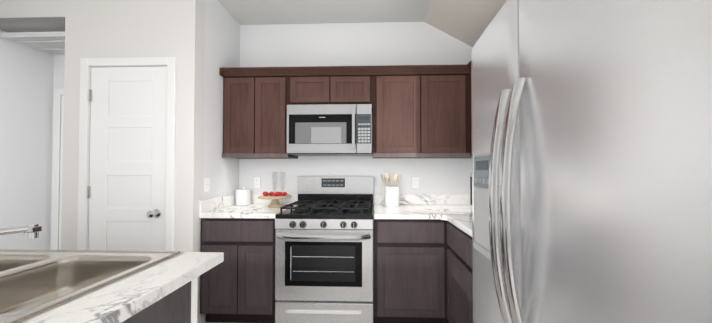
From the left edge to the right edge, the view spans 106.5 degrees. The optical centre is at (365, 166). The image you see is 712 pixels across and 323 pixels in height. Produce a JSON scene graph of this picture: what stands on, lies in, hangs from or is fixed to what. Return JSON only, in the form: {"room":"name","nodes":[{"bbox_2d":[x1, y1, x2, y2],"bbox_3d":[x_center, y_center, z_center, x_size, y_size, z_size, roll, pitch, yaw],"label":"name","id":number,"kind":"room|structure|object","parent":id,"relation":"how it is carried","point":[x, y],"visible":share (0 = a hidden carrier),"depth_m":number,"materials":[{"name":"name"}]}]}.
{"room":"kitchen","nodes":[
{"label":"kitchen","id":0,"kind":"room"},
{"bbox_2d":[0,30,64,249],"bbox_3d":[-2.818,0.052,2.498,0.893,2.480,0.539,0,-1,2],"label":"wall","id":1,"kind":"structure","parent":0,"point":[31,79],"depth_m":2.48,"materials":[{"name":"paint"}]},
{"bbox_2d":[0,31,64,55],"bbox_3d":[-2.770,-1.120,2.467,0.787,0.039,0.432,0,-1,2],"label":"wire shelf","id":2,"kind":"object","parent":1,"relation":"attached to","point":[44,35],"visible":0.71,"depth_m":2.38,"materials":[{"name":"white metal"}]},
{"bbox_2d":[51,89,63,249],"bbox_3d":[-2.761,0.255,2.653,0.738,2.080,0.018,0,-1,2],"label":"door frame","id":3,"kind":"structure","parent":1,"relation":"attached to","point":[57,169],"depth_m":2.66,"materials":[{"name":"paint"}]},
{"bbox_2d":[0,17,64,49],"bbox_3d":[-2.838,-1.236,2.410,0.925,0.106,0.558,0,-1,2],"label":"ceiling","id":4,"kind":"structure","parent":0,"point":[36,24],"depth_m":2.23,"materials":[{"name":"paint"}]},
{"bbox_2d":[0,0,204,322],"bbox_3d":[-2.518,-0.103,2.161,2.380,2.780,0.120,0,-1,2],"label":"wall","id":5,"kind":"structure","parent":0,"point":[128,28],"depth_m":2.09,"materials":[{"name":"paint"}]},
{"bbox_2d":[77,57,175,250],"bbox_3d":[-1.854,0.217,2.125,0.760,2.138,0.137,0,-1,2],"label":"door frame","id":6,"kind":"structure","parent":5,"relation":"attached to","point":[86,64],"depth_m":2.07,"materials":[{"name":"paint"}]},
{"bbox_2d":[87,66,166,250],"bbox_3d":[-1.859,0.243,2.059,0.634,2.060,0.106,0,-1,2],"label":"pantry door","id":7,"kind":"structure","parent":5,"relation":"in","point":[126,191],"depth_m":2.09,"materials":[{"name":"paint"}]},
{"bbox_2d":[202,0,239,322],"bbox_3d":[-1.367,-0.098,2.473,0.100,2.780,0.578,0,-1,2],"label":"wall","id":8,"kind":"structure","parent":0,"point":[222,37],"depth_m":2.38,"materials":[{"name":"paint"}]},
{"bbox_2d":[204,178,209,191],"bbox_3d":[-1.320,0.150,2.220,0.009,0.115,0.070,0,-1,2],"label":"light switch","id":9,"kind":"object","parent":8,"relation":"attached to","point":[206,184],"visible":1,"depth_m":2.21,"materials":[{"name":"white plastic"}]},
{"bbox_2d":[205,295,373,322],"bbox_3d":[-1.299,1.299,-0.175,5.165,0.100,6.020,0,-1,2],"label":"floor","id":10,"kind":"structure","parent":0,"point":[231,322],"depth_m":2.20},
{"bbox_2d":[122,277,197,322],"bbox_3d":[-1.532,0.826,0.762,1.679,0.872,0.682,0,-1,2],"label":"base cabinet","id":11,"kind":"object","parent":10,"relation":"on","point":[178,305],"depth_m":0.96,"materials":[{"name":"brown wood"}]},
{"bbox_2d":[20,252,223,322],"bbox_3d":[-1.500,0.369,0.767,1.803,0.038,0.738,0,-1,2],"label":"countertop","id":12,"kind":"structure","parent":11,"relation":"on","point":[122,300],"depth_m":0.74,"materials":[{"name":"stone"}]},
{"bbox_2d":[0,224,41,238],"bbox_3d":[-1.122,0.257,0.675,0.198,0.171,0.332,0,-1,2],"label":"faucet","id":13,"kind":"object","parent":12,"relation":"on","point":[31,231],"visible":1,"depth_m":0.81,"materials":[{"name":"silver metal"}]},
{"bbox_2d":[0,249,183,322],"bbox_3d":[-1.180,0.419,0.820,0.841,0.155,0.586,0,-1,2],"label":"sink","id":14,"kind":"object","parent":12,"relation":"in","point":[33,283],"visible":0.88,"depth_m":1.00,"materials":[{"name":"silver metal"}]},
{"bbox_2d":[200,218,276,322],"bbox_3d":[-1.002,0.854,2.418,0.625,0.872,0.631,0,-1,2],"label":"base cabinet","id":15,"kind":"object","parent":10,"relation":"on","point":[241,288],"depth_m":2.11,"materials":[{"name":"brown wood"}]},
{"bbox_2d":[199,194,297,218],"bbox_3d":[-1.003,0.345,2.425,0.626,0.140,0.633,0,-1,2],"label":"countertop","id":16,"kind":"structure","parent":15,"relation":"on","point":[219,207],"depth_m":2.28,"materials":[{"name":"stone"}]},
{"bbox_2d":[235,187,250,205],"bbox_3d":[-1.213,0.289,2.643,0.145,0.180,0.145,0,-1,2],"label":"canister","id":17,"kind":"object","parent":16,"relation":"on","point":[242,196],"visible":1,"depth_m":2.58,"materials":[{"name":"white ceramic"}]},
{"bbox_2d":[258,195,291,207],"bbox_3d":[-0.850,0.326,2.509,0.304,0.102,0.304,0,-1,2],"label":"cake stand","id":18,"kind":"object","parent":16,"relation":"on","point":[274,203],"visible":0.96,"depth_m":2.45,"materials":[{"name":"brown wood"}]},
{"bbox_2d":[262,191,286,195],"bbox_3d":[-0.846,0.253,2.502,0.234,0.042,0.161,0,-1,2],"label":"strawberries","id":19,"kind":"object","parent":18,"relation":"on","point":[265,193],"visible":1,"depth_m":2.46,"materials":[{"name":"red food"}]},
{"bbox_2d":[280,172,285,204],"bbox_3d":[-0.832,0.215,2.682,0.066,0.330,0.066,0,-1,2],"label":"champagne flute","id":20,"kind":"object","parent":16,"relation":"on","point":[282,186],"visible":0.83,"depth_m":2.69,"materials":[{"name":"clear glass"}]},
{"bbox_2d":[275,176,372,322],"bbox_3d":[-0.309,0.689,2.343,0.759,1.199,0.736,0,-1,2],"label":"range","id":21,"kind":"object","parent":10,"relation":"on","point":[324,252],"visible":1,"depth_m":2.05,"materials":[{"name":"silver metal"}]},
{"bbox_2d":[374,219,439,322],"bbox_3d":[0.365,0.852,2.339,0.580,0.872,0.701,0,-1,2],"label":"base cabinet","id":22,"kind":"object","parent":10,"relation":"on","point":[423,270],"depth_m":2.07,"materials":[{"name":"brown wood"}]},
{"bbox_2d":[436,219,467,322],"bbox_3d":[0.896,0.843,1.786,0.696,0.872,0.549,0,-1,2],"label":"base cabinet","id":23,"kind":"object","parent":10,"relation":"on","point":[451,242],"depth_m":1.91,"materials":[{"name":"brown wood"}]},
{"bbox_2d":[374,194,442,219],"bbox_3d":[0.339,0.344,2.359,0.527,0.140,0.678,0,-1,2],"label":"countertop","id":24,"kind":"structure","parent":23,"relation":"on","point":[411,206],"depth_m":2.40,"materials":[{"name":"stone"}]},
{"bbox_2d":[381,173,400,206],"bbox_3d":[0.247,0.219,2.560,0.196,0.318,0.146,0,-1,2],"label":"utensil crock","id":25,"kind":"object","parent":24,"relation":"on","point":[391,196],"visible":1,"depth_m":2.51,"materials":[{"name":"ceramic"}]},
{"bbox_2d":[464,232,472,322],"bbox_3d":[0.918,0.837,1.399,0.627,0.872,0.463,0,-1,2],"label":"base cabinet","id":26,"kind":"object","parent":10,"relation":"on","point":[470,252],"depth_m":1.54,"materials":[{"name":"brown wood"}]},
{"bbox_2d":[431,194,471,236],"bbox_3d":[0.919,0.337,1.922,0.661,0.140,1.513,0,-1,2],"label":"countertop","id":27,"kind":"structure","parent":26,"relation":"on","point":[455,210],"depth_m":2.27,"materials":[{"name":"stone"}]},
{"bbox_2d":[470,173,471,207],"bbox_3d":[1.016,0.218,2.460,0.085,0.317,0.086,0,-1,2],"label":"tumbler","id":28,"kind":"object","parent":27,"relation":"on","point":[471,190],"visible":0.29,"depth_m":2.45,"materials":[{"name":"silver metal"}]},
{"bbox_2d":[471,0,711,322],"bbox_3d":[0.776,0.375,0.689,0.812,1.774,0.910,0,-1,2],"label":"refrigerator","id":29,"kind":"object","parent":10,"relation":"on","point":[591,161],"visible":1,"depth_m":0.50,"materials":[{"name":"grey metal"}]},
{"bbox_2d":[218,0,430,24],"bbox_3d":[-1.689,-1.581,-0.165,4.388,0.100,5.920,0,-1,2],"label":"ceiling","id":30,"kind":"structure","parent":0,"point":[253,12],"depth_m":2.55,"materials":[{"name":"paint"}]},
{"bbox_2d":[239,22,472,294],"bbox_3d":[-0.014,-0.143,2.769,2.785,2.880,0.100,0,-1,2],"label":"wall","id":31,"kind":"structure","parent":0,"point":[350,44],"depth_m":2.73,"materials":[{"name":"paint"}]},
{"bbox_2d":[219,67,266,158],"bbox_3d":[-1.129,-0.489,2.596,0.363,0.806,0.326,0,-1,2],"label":"upper cabinet","id":32,"kind":"object","parent":31,"relation":"attached to","point":[243,86],"depth_m":2.44,"materials":[{"name":"brown wood"}]},
{"bbox_2d":[254,177,260,187],"bbox_3d":[-1.118,0.162,2.745,0.073,0.118,0.009,0,-1,2],"label":"electrical outlet","id":33,"kind":"object","parent":31,"relation":"attached to","point":[257,182],"visible":1,"depth_m":2.74,"materials":[{"name":"white plastic"}]},
{"bbox_2d":[263,67,297,158],"bbox_3d":[-0.882,-0.488,2.588,0.371,0.805,0.326,0,-1,2],"label":"upper cabinet","id":34,"kind":"object","parent":31,"relation":"attached to","point":[276,80],"depth_m":2.43,"materials":[{"name":"brown wood"}]},
{"bbox_2d":[291,66,338,104],"bbox_3d":[-0.479,-0.721,2.579,0.436,0.340,0.326,0,-1,2],"label":"upper cabinet","id":35,"kind":"object","parent":31,"relation":"attached to","point":[312,85],"depth_m":2.42,"materials":[{"name":"brown wood"}]},
{"bbox_2d":[287,104,371,155],"bbox_3d":[-0.314,-0.328,2.514,0.754,0.439,0.429,0,-1,2],"label":"microwave","id":36,"kind":"object","parent":35,"relation":"attached to","point":[330,130],"visible":1,"depth_m":2.34,"materials":[{"name":"silver metal"}]},
{"bbox_2d":[339,66,374,104],"bbox_3d":[-0.150,-0.721,2.568,0.442,0.340,0.326,0,-1,2],"label":"upper cabinet","id":37,"kind":"object","parent":31,"relation":"attached to","point":[356,83],"depth_m":2.41,"materials":[{"name":"brown wood"}]},
{"bbox_2d":[372,65,426,157],"bbox_3d":[0.317,-0.489,2.549,0.491,0.805,0.326,0,-1,2],"label":"upper cabinet","id":38,"kind":"object","parent":31,"relation":"attached to","point":[391,111],"depth_m":2.39,"materials":[{"name":"brown wood"}]},
{"bbox_2d":[412,177,418,187],"bbox_3d":[0.508,0.162,2.693,0.073,0.118,0.009,0,-1,2],"label":"electrical outlet","id":39,"kind":"object","parent":31,"relation":"attached to","point":[415,182],"visible":1,"depth_m":2.69,"materials":[{"name":"white plastic"}]},
{"bbox_2d":[411,61,470,157],"bbox_3d":[0.701,-0.490,2.505,0.521,0.805,0.390,0,-1,2],"label":"upper cabinet","id":40,"kind":"object","parent":31,"relation":"attached to","point":[421,111],"depth_m":2.38,"materials":[{"name":"brown wood"}]},
{"bbox_2d":[471,97,471,156],"bbox_3d":[1.094,-0.495,2.169,0.326,0.805,0.424,0,-1,2],"label":"upper cabinet","id":41,"kind":"object","parent":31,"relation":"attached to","point":[471,97],"depth_m":2.35,"materials":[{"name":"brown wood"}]},
{"bbox_2d":[424,0,506,46],"bbox_3d":[0.892,-1.367,-0.252,0.777,0.532,5.920,0,-1,2],"label":"ceiling","id":42,"kind":"structure","parent":0,"point":[467,22],"depth_m":2.39,"materials":[{"name":"paint"}]}
]}

